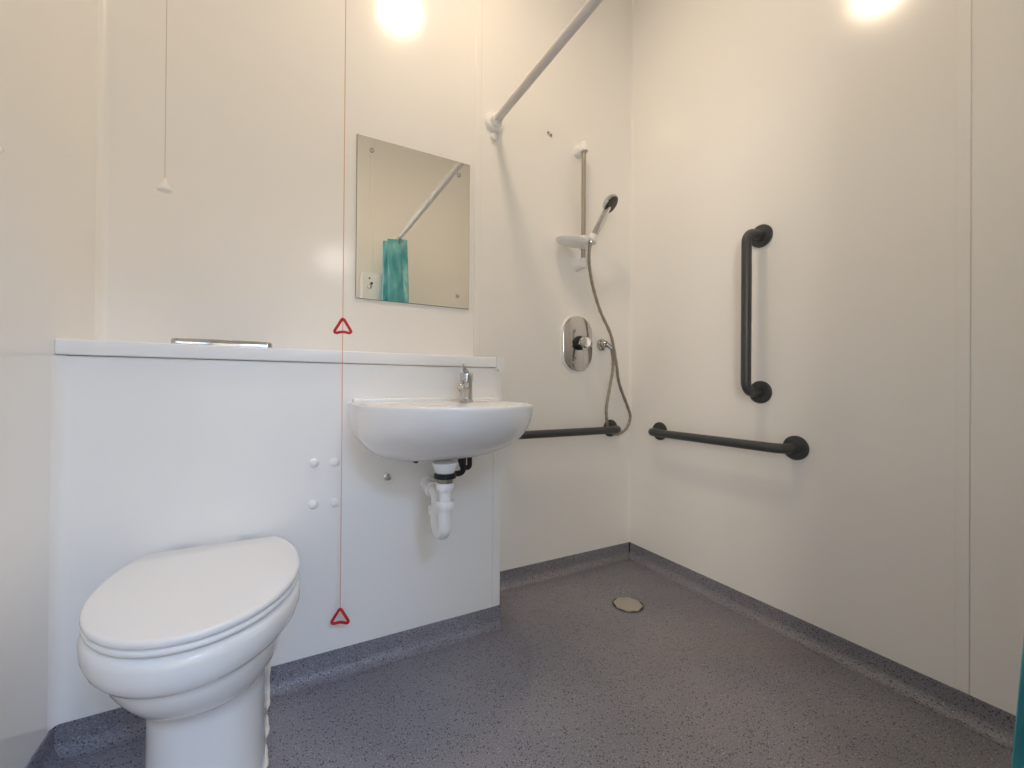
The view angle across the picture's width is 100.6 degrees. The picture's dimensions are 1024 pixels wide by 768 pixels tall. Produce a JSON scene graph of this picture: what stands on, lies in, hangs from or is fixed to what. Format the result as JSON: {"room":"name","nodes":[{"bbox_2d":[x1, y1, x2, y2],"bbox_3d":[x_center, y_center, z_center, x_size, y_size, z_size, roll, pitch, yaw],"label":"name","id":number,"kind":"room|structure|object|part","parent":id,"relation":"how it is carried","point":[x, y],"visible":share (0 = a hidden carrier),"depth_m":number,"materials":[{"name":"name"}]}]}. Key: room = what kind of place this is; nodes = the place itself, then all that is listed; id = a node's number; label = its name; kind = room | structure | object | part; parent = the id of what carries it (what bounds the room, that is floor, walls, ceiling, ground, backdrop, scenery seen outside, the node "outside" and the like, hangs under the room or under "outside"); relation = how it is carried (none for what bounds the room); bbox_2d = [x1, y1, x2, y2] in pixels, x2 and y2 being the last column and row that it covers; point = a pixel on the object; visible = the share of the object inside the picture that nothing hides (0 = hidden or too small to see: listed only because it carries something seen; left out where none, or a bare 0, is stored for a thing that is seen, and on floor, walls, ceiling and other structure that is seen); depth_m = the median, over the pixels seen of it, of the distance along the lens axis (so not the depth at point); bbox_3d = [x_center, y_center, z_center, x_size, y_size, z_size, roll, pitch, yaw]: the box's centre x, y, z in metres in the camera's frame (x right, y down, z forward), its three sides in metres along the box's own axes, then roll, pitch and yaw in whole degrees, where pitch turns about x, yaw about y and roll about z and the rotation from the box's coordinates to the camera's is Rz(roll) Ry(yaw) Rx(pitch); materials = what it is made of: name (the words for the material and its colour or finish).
{"room":"accessible bathroom","nodes":[
{"label":"accessible bathroom","id":0,"kind":"room"},
{"bbox_2d":[0,0,97,767],"bbox_3d":[-0.707,-0.599,0.239,0.100,2.950,2.198,1,0,-29],"label":"wall","id":1,"kind":"structure","parent":0,"point":[48,48],"depth_m":0.91,"materials":[{"name":"white"}]},
{"bbox_2d":[25,727,66,767],"bbox_3d":[-0.634,0.840,0.221,0.036,0.072,1.797,1,0,-29],"label":"baseboard","id":2,"kind":"structure","parent":1,"relation":"attached to","point":[45,756],"depth_m":0.97,"materials":[{"name":"plastic"}]},
{"bbox_2d":[63,356,496,722],"bbox_3d":[-0.622,0.409,1.395,1.177,0.944,0.251,1,0,-29],"label":"wall","id":3,"kind":"structure","parent":0,"point":[167,454],"depth_m":1.23,"materials":[{"name":"white"}]},
{"bbox_2d":[47,355,71,732],"bbox_3d":[-1.060,0.367,0.997,0.026,0.870,0.026,1,0,-29],"label":"trim","id":4,"kind":"structure","parent":3,"relation":"attached to","point":[61,372],"depth_m":1.00,"materials":[{"name":"white plastic"}]},
{"bbox_2d":[54,707,145,762],"bbox_3d":[-0.974,0.841,1.038,0.225,0.072,0.036,1,0,-29],"label":"baseboard","id":5,"kind":"structure","parent":3,"relation":"attached to","point":[89,735],"depth_m":1.03,"materials":[{"name":"plastic"}]},
{"bbox_2d":[55,338,504,371],"bbox_3d":[-0.611,-0.076,1.388,1.182,0.054,0.274,1,0,-29],"label":"shelf","id":6,"kind":"object","parent":3,"relation":"on","point":[69,347],"visible":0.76,"depth_m":1.19,"materials":[{"name":"white laminate"}]},
{"bbox_2d":[171,338,272,347],"bbox_3d":[-0.840,-0.115,1.250,0.236,0.022,0.150,1,0,-29],"label":"flush plate","id":7,"kind":"object","parent":6,"relation":"on","point":[173,340],"visible":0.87,"depth_m":1.18,"materials":[{"name":"silver metal"}]},
{"bbox_2d":[309,500,317,508],"bbox_3d":[-0.590,0.359,1.265,0.026,0.026,0.008,1,0,-29],"label":"cap","id":8,"kind":"object","parent":3,"relation":"attached to","point":[313,504],"visible":1,"depth_m":1.26,"materials":[{"name":"white plastic"}]},
{"bbox_2d":[309,459,318,467],"bbox_3d":[-0.589,0.236,1.266,0.026,0.026,0.008,1,0,-29],"label":"cap","id":9,"kind":"object","parent":3,"relation":"attached to","point":[313,463],"visible":1,"depth_m":1.26,"materials":[{"name":"white plastic"}]},
{"bbox_2d":[330,458,338,466],"bbox_3d":[-0.538,0.238,1.293,0.026,0.026,0.008,1,0,-29],"label":"cap","id":10,"kind":"object","parent":3,"relation":"attached to","point":[334,462],"visible":1,"depth_m":1.29,"materials":[{"name":"white plastic"}]},
{"bbox_2d":[330,499,339,506],"bbox_3d":[-0.538,0.362,1.293,0.026,0.026,0.008,1,0,-29],"label":"cap","id":11,"kind":"object","parent":3,"relation":"attached to","point":[335,502],"visible":1,"depth_m":1.29,"materials":[{"name":"white plastic"}]},
{"bbox_2d":[270,605,502,699],"bbox_3d":[-0.363,0.847,1.374,0.735,0.072,0.036,1,0,-29],"label":"baseboard","id":12,"kind":"structure","parent":3,"relation":"attached to","point":[291,677],"depth_m":1.35,"materials":[{"name":"plastic"}]},
{"bbox_2d":[384,474,390,480],"bbox_3d":[-0.397,0.300,1.362,0.022,0.022,0.024,1,0,-29],"label":"bolt","id":13,"kind":"object","parent":3,"relation":"attached to","point":[386,476],"visible":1,"depth_m":1.36,"materials":[{"name":"silver metal"}]},
{"bbox_2d":[348,397,532,462],"bbox_3d":[-0.174,0.150,1.260,0.534,0.208,0.417,1,0,-29],"label":"basin","id":14,"kind":"object","parent":3,"relation":"attached to","point":[416,430],"visible":1,"depth_m":1.12,"materials":[{"name":"white ceramic"}]},
{"bbox_2d":[420,460,457,539],"bbox_3d":[-0.238,0.345,1.319,0.079,0.234,0.257,1,0,-29],"label":"trap","id":15,"kind":"object","parent":14,"relation":"attached to","point":[441,507],"visible":0.99,"depth_m":1.23,"materials":[{"name":"white plastic"}]},
{"bbox_2d":[455,363,472,476],"bbox_3d":[-0.158,0.119,1.393,0.089,0.371,0.140,1,0,-29],"label":"tap","id":16,"kind":"object","parent":14,"relation":"on","point":[466,378],"visible":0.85,"depth_m":1.41,"materials":[{"name":"silver metal"}]},
{"bbox_3d":[-0.156,0.004,1.366,0.028,0.032,0.098,0,0,3],"label":"spout","id":17,"kind":"part","parent":16,"relation":"part of","materials":[{"name":"silver metal"}]},
{"bbox_3d":[-0.154,-0.049,1.397,0.020,0.034,0.080,0,0,3],"label":"lever","id":18,"kind":"part","parent":16,"relation":"part of","materials":[{"name":"silver metal"}]},
{"bbox_2d":[492,368,500,606],"bbox_3d":[-0.063,0.377,1.573,0.031,0.870,0.031,1,0,-29],"label":"trim","id":19,"kind":"structure","parent":3,"relation":"attached to","point":[497,375],"depth_m":1.56,"materials":[{"name":"white plastic"}]},
{"bbox_2d":[107,0,630,570],"bbox_3d":[-0.309,-0.590,1.767,2.268,2.950,0.100,1,0,-29],"label":"wall","id":20,"kind":"structure","parent":0,"point":[246,244],"depth_m":1.61,"materials":[{"name":"white paint"}]},
{"bbox_2d":[94,0,110,340],"bbox_3d":[-1.173,-1.091,1.224,0.022,1.966,0.022,1,0,-29],"label":"trim","id":21,"kind":"structure","parent":20,"relation":"attached to","point":[104,6],"depth_m":1.23,"materials":[{"name":"white plastic"}]},
{"bbox_2d":[355,134,469,308],"bbox_3d":[-0.374,-0.615,1.667,0.448,0.603,0.014,1,0,-29],"label":"mirror","id":22,"kind":"object","parent":20,"relation":"attached to","point":[412,206],"visible":1,"depth_m":1.65,"materials":[{"name":"grey mirror"}]},
{"bbox_2d":[473,0,481,356],"bbox_3d":[-0.143,-1.083,1.799,0.028,1.960,0.004,1,0,-29],"label":"trim","id":23,"kind":"structure","parent":20,"relation":"attached to","point":[478,74],"depth_m":1.79,"materials":[{"name":"white plastic"}]},
{"bbox_2d":[490,132,497,141],"bbox_3d":[-0.077,-1.064,1.829,0.034,0.034,0.014,1,0,-29],"label":"cap","id":24,"kind":"object","parent":20,"relation":"attached to","point":[493,136],"visible":1,"depth_m":1.82,"materials":[{"name":"white plastic"}]},
{"bbox_2d":[485,0,602,133],"bbox_3d":[0.414,-1.126,0.939,0.088,0.088,2.048,1,0,-29],"label":"rail","id":25,"kind":"object","parent":20,"relation":"attached to","point":[493,120],"visible":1,"depth_m":1.49,"materials":[{"name":"white metal"}]},
{"bbox_2d":[1011,636,1023,767],"bbox_3d":[0.730,-0.181,0.336,0.221,1.936,0.464,1,0,-42],"label":"shower curtain","id":26,"kind":"object","parent":25,"relation":"hanging from","point":[1018,744],"visible":1,"depth_m":0.55,"materials":[{"name":"teal fabric"}]},
{"bbox_2d":[500,542,628,591],"bbox_3d":[0.231,0.854,1.986,0.887,0.072,0.036,1,0,-29],"label":"baseboard","id":27,"kind":"structure","parent":20,"relation":"attached to","point":[510,579],"depth_m":2.00,"materials":[{"name":"plastic"}]},
{"bbox_2d":[519,420,620,438],"bbox_3d":[0.256,0.220,1.965,0.687,0.086,0.096,1,0,-29],"label":"grab rail","id":28,"kind":"object","parent":20,"relation":"attached to","point":[609,431],"visible":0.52,"depth_m":1.93,"materials":[{"name":"grey metal"}]},
{"bbox_2d":[560,315,592,372],"bbox_3d":[0.275,-0.183,1.980,0.182,0.262,0.088,1,0,-29],"label":"shower valve","id":29,"kind":"object","parent":20,"relation":"attached to","point":[576,351],"visible":1,"depth_m":1.94,"materials":[{"name":"silver metal"}]},
{"bbox_3d":[0.340,-0.195,1.994,0.054,0.054,0.035,1,0,-29],"label":"knob","id":30,"kind":"part","parent":29,"relation":"part of","materials":[{"name":"silver metal"}]},
{"bbox_3d":[0.343,-0.133,1.984,0.026,0.085,0.030,1,0,-29],"label":"lever","id":31,"kind":"part","parent":29,"relation":"part of","materials":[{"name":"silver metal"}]},
{"bbox_2d":[572,141,587,270],"bbox_3d":[0.332,-0.845,2.023,0.054,0.604,0.068,1,0,-29],"label":"riser rail","id":32,"kind":"object","parent":20,"relation":"attached to","point":[579,151],"visible":1,"depth_m":2.00,"materials":[{"name":"silver metal"}]},
{"bbox_2d":[555,233,597,249],"bbox_3d":[0.296,-0.669,1.970,0.214,0.069,0.112,1,0,-29],"label":"soap dish","id":33,"kind":"object","parent":32,"relation":"attached to","point":[570,241],"visible":0.94,"depth_m":1.94,"materials":[{"name":"white plastic"}]},
{"bbox_3d":[0.276,-0.652,1.959,0.168,0.026,0.112,1,0,-29],"label":"dish","id":34,"kind":"part","parent":33,"relation":"part of","materials":[{"name":"white plastic"}]},
{"bbox_2d":[588,194,617,243],"bbox_3d":[0.429,-0.763,1.968,0.136,0.223,0.079,0,0,-11],"label":"shower","id":35,"kind":"object","parent":33,"relation":"in","point":[609,204],"visible":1,"depth_m":1.97,"materials":[{"name":"silver metal"}]},
{"bbox_3d":[0.408,-0.742,1.980,0.103,0.181,0.032,0,0,6],"label":"handle","id":36,"kind":"part","parent":35,"relation":"part of","materials":[{"name":"silver metal"}]},
{"bbox_3d":[0.338,-0.844,2.010,0.021,0.546,0.021,1,0,-29],"label":"rail","id":37,"kind":"part","parent":32,"relation":"part of","materials":[{"name":"silver metal"}]},
{"bbox_2d":[597,339,611,350],"bbox_3d":[0.461,-0.196,2.102,0.065,0.062,0.053,1,0,-29],"label":"outlet","id":38,"kind":"object","parent":20,"relation":"attached to","point":[602,344],"visible":1,"depth_m":2.10,"materials":[{"name":"silver metal"}]},
{"bbox_2d":[587,243,631,434],"bbox_3d":[0.474,-0.200,2.082,0.317,0.914,0.048,1,0,-37],"label":"shower hose","id":39,"kind":"object","parent":38,"relation":"attached to","point":[612,350],"visible":0.94,"depth_m":2.08,"materials":[{"name":"silver metal"}]},
{"bbox_2d":[628,0,633,541],"bbox_3d":[0.620,-0.618,2.214,0.010,2.876,0.010,1,0,-29],"label":"trim","id":40,"kind":"structure","parent":20,"relation":"attached to","point":[632,1],"depth_m":2.22,"materials":[{"name":"white plastic"}]},
{"bbox_2d":[63,560,1012,767],"bbox_3d":[0.208,0.925,0.797,2.268,0.080,2.298,1,0,-29],"label":"floor","id":41,"kind":"structure","parent":0,"point":[570,679],"depth_m":1.18,"materials":[{"name":"plastic"}]},
{"bbox_2d":[77,536,300,767],"bbox_3d":[-0.679,0.653,0.933,0.384,0.457,0.506,1,0,-29],"label":"toilet","id":42,"kind":"object","parent":41,"relation":"on","point":[185,641],"visible":1,"depth_m":0.82,"materials":[{"name":"white ceramic"}]},
{"bbox_3d":[-0.672,0.448,0.925,0.378,0.011,0.476,1,0,-29],"label":"seat","id":43,"kind":"part","parent":42,"relation":"part of","materials":[{"name":"white plastic"}]},
{"bbox_3d":[-0.672,0.433,0.925,0.380,0.016,0.476,1,0,-29],"label":"lid","id":44,"kind":"part","parent":42,"relation":"part of","materials":[{"name":"white plastic"}]},
{"bbox_2d":[611,597,644,613],"bbox_3d":[0.468,0.887,1.715,0.132,0.007,0.132,1,0,-29],"label":"floor drain","id":45,"kind":"object","parent":41,"relation":"on","point":[630,605],"visible":1,"depth_m":1.70,"materials":[{"name":"grey plastic"}]},
{"bbox_2d":[631,0,1023,715],"bbox_3d":[1.194,-0.581,1.281,0.100,2.950,2.198,1,0,-29],"label":"wall","id":46,"kind":"structure","parent":0,"point":[829,125],"depth_m":1.39,"materials":[{"name":"white"}]},
{"bbox_2d":[648,422,808,459],"bbox_3d":[0.816,0.226,1.751,0.096,0.086,0.698,1,0,-29],"label":"grab rail","id":47,"kind":"object","parent":46,"relation":"attached to","point":[793,447],"visible":1,"depth_m":1.58,"materials":[{"name":"grey metal"}]},
{"bbox_2d":[741,224,772,402],"bbox_3d":[0.900,-0.267,1.593,0.110,0.680,0.086,1,0,-29],"label":"grab rail","id":48,"kind":"object","parent":46,"relation":"attached to","point":[759,391],"visible":1,"depth_m":1.57,"materials":[{"name":"grey metal"}]},
{"bbox_2d":[629,542,1015,750],"bbox_3d":[1.088,0.858,1.308,0.036,0.072,2.048,1,0,-29],"label":"baseboard","id":49,"kind":"structure","parent":46,"relation":"attached to","point":[993,723],"depth_m":1.34,"materials":[{"name":"plastic"}]},
{"bbox_2d":[955,0,971,693],"bbox_3d":[1.213,-0.618,1.142,0.002,2.876,0.028,1,0,-29],"label":"trim","id":50,"kind":"structure","parent":46,"relation":"attached to","point":[964,7],"depth_m":1.14,"materials":[{"name":"white plastic"}]},
{"bbox_3d":[0.231,-2.105,0.810,2.268,0.080,2.298,1,0,-29],"label":"ceiling","id":51,"kind":"structure","parent":0,"visible":0},
{"bbox_2d":[157,0,172,193],"bbox_3d":[-0.927,-1.294,1.146,0.084,1.556,0.084,1,0,-29],"label":"pull cord","id":52,"kind":"object","parent":51,"relation":"hanging from","point":[163,187],"visible":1,"depth_m":1.14,"materials":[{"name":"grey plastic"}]},
{"bbox_3d":[-0.927,-1.295,1.146,0.002,1.495,0.002,1,0,-29],"label":"cord","id":53,"kind":"part","parent":52,"relation":"part of","materials":[{"name":"white fabric"}]},
{"bbox_2d":[330,0,351,624],"bbox_3d":[-0.501,-0.676,1.271,0.080,2.784,0.080,1,0,-29],"label":"pull cord","id":54,"kind":"object","parent":51,"relation":"hanging from","point":[341,320],"visible":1,"depth_m":1.27,"materials":[{"name":"red plastic"}]},
{"bbox_3d":[-0.511,0.691,1.265,0.056,0.049,0.008,0,0,-6],"label":"pull handle","id":55,"kind":"part","parent":54,"relation":"part of","materials":[{"name":"red plastic"}]},
{"bbox_3d":[-0.505,-0.173,1.269,0.056,0.049,0.008,0,0,-3],"label":"pull handle","id":56,"kind":"part","parent":54,"relation":"part of","materials":[{"name":"red plastic"}]},
{"bbox_3d":[-0.501,-0.687,1.271,0.002,2.703,0.002,1,0,-29],"label":"cord","id":57,"kind":"part","parent":54,"relation":"part of","materials":[{"name":"fabric"}]}
]}

